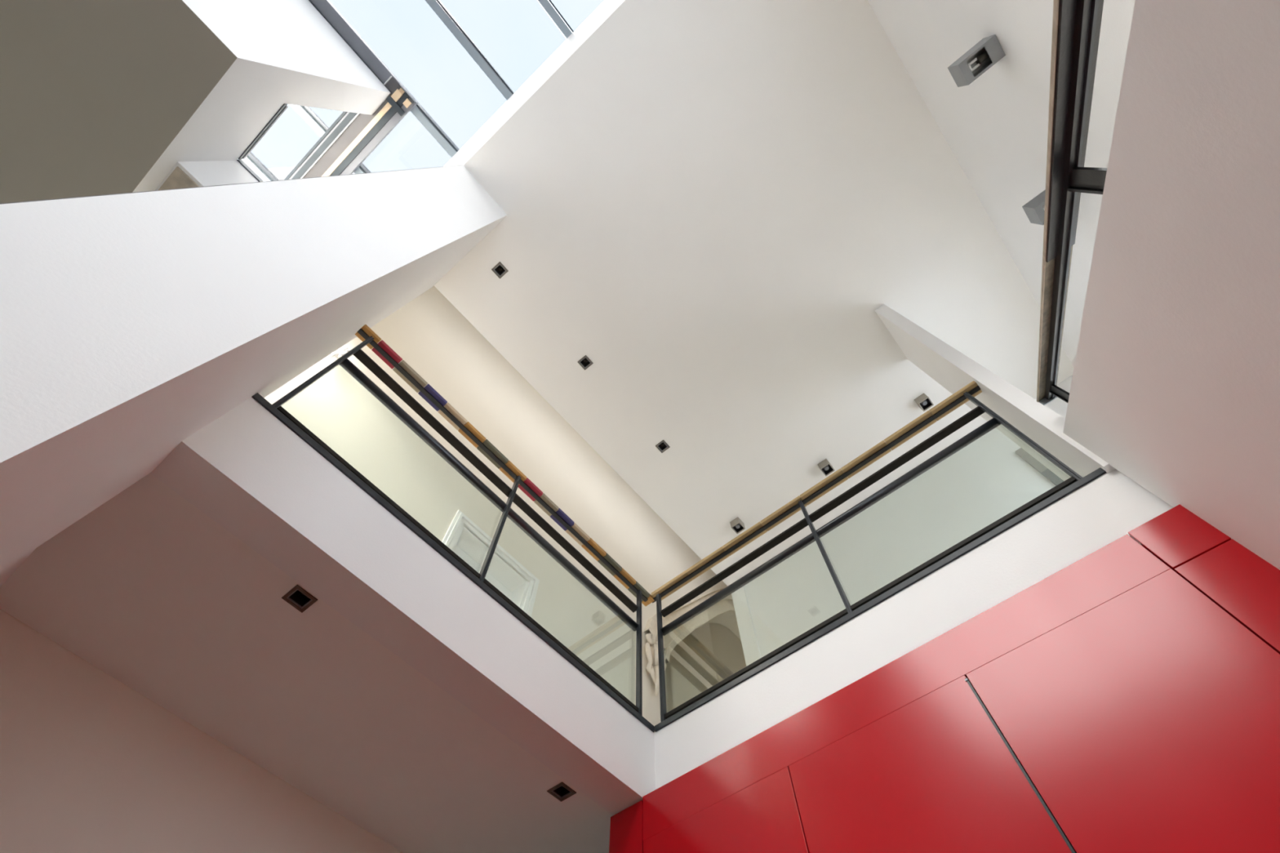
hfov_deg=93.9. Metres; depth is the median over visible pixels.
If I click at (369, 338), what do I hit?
glass railing
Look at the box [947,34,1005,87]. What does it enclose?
wall lamp
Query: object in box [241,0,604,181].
window
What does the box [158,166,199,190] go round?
trim
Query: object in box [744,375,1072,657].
wall
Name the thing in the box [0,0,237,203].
ceiling
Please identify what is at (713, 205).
ceiling
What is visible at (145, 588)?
ceiling
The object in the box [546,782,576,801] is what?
recessed light
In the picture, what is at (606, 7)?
skylight frame
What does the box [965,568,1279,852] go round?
tall cabinet
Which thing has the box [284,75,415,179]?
railing
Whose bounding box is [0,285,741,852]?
wall
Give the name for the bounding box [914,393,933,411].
light
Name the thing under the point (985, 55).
bulb
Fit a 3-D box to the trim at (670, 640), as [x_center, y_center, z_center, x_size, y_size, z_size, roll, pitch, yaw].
[1.029,2.776,8.409,0.094,3.103,2.976,-37,-70,16]
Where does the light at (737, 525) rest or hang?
attached to the ceiling at (713, 205)
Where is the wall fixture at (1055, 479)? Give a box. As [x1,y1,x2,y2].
[1014,448,1063,485]
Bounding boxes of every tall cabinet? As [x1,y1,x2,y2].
[608,800,643,852]
[643,766,809,852]
[788,675,1076,852]
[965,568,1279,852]
[1128,504,1279,653]
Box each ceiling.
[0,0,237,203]
[0,471,613,852]
[434,0,1073,586]
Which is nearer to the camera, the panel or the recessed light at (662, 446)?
the panel
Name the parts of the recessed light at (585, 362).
lamp plate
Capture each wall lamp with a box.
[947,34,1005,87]
[1022,189,1045,225]
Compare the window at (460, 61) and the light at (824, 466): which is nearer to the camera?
the window at (460, 61)
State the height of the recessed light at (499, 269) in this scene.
0.069 m
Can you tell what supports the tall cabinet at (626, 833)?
on the floor
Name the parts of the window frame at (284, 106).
rail, sill rail, sill rail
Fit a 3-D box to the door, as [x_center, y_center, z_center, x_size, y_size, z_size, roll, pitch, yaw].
[-1.383,1.640,4.556,0.267,2.214,1.039,-37,-70,16]
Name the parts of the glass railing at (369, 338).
glass pane, post, rail, tube rail, flat rail, post, post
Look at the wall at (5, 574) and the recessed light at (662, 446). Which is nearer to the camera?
the wall at (5, 574)
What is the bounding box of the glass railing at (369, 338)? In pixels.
[251,324,654,733]
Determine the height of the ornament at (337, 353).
0.340 m
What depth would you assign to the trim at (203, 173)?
3.45 m
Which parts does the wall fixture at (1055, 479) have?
panel, panel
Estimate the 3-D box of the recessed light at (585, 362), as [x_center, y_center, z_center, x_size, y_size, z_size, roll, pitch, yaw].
[-0.496,-0.593,5.447,0.103,0.069,0.103,-37,-70,16]
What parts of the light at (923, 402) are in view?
bulb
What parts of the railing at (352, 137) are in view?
frame rail, frame rail, frame rail, plate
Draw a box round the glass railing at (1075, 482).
[651,380,1106,732]
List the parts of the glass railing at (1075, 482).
post, flat rail, post, tube rail, rail, glass pane, post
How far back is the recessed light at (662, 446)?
5.79 m
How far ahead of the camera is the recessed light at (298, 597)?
2.46 m
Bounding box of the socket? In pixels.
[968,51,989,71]
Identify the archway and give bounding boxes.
[664,622,746,712]
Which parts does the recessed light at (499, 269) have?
lamp plate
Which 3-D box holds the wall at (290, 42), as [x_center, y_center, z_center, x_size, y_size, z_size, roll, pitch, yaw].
[-2.988,-3.268,3.324,0.094,2.017,3.114,-37,-70,16]
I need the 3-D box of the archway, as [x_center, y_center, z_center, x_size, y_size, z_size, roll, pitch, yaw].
[1.054,3.870,7.590,0.078,5.850,3.822,-37,-70,16]
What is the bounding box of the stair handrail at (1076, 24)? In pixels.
[1036,0,1106,405]
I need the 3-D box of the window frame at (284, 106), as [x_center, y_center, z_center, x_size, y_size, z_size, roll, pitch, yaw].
[-2.289,-1.754,3.691,0.511,0.047,0.203,-37,-70,16]
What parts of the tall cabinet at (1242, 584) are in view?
door, cupboard door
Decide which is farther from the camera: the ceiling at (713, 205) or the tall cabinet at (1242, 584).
the ceiling at (713, 205)
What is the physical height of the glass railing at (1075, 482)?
1.168 m
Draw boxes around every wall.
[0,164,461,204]
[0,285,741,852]
[0,549,35,586]
[132,71,382,192]
[182,0,391,102]
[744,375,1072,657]
[867,0,1135,367]
[875,0,1279,569]
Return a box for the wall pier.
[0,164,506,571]
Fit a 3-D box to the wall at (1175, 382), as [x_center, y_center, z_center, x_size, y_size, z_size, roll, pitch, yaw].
[1.125,-0.791,1.873,0.126,6.264,4.204,-37,-70,16]
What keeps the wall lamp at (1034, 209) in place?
attached to the wall at (995, 126)
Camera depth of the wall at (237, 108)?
3.31 m
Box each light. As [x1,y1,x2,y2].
[281,584,317,613]
[491,261,508,279]
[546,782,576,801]
[577,355,593,370]
[655,440,670,453]
[729,516,745,533]
[817,458,835,475]
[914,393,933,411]
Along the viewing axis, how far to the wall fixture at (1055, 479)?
4.96 m
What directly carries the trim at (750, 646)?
attached to the wall at (985, 481)
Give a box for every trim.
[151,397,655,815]
[155,160,258,190]
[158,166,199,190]
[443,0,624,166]
[643,584,735,663]
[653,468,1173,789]
[731,586,761,666]
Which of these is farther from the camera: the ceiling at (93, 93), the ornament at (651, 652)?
the ornament at (651, 652)
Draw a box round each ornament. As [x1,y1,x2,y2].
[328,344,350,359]
[644,632,666,696]
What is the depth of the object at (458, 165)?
1.78 m
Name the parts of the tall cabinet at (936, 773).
finger pull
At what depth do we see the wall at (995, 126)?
3.81 m
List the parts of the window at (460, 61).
pane, pane, pane, pane, pane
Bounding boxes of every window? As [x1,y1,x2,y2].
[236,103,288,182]
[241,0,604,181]
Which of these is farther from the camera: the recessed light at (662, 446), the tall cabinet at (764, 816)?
the recessed light at (662, 446)
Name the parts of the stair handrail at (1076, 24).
plate, post, post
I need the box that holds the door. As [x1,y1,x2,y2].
[441,510,539,617]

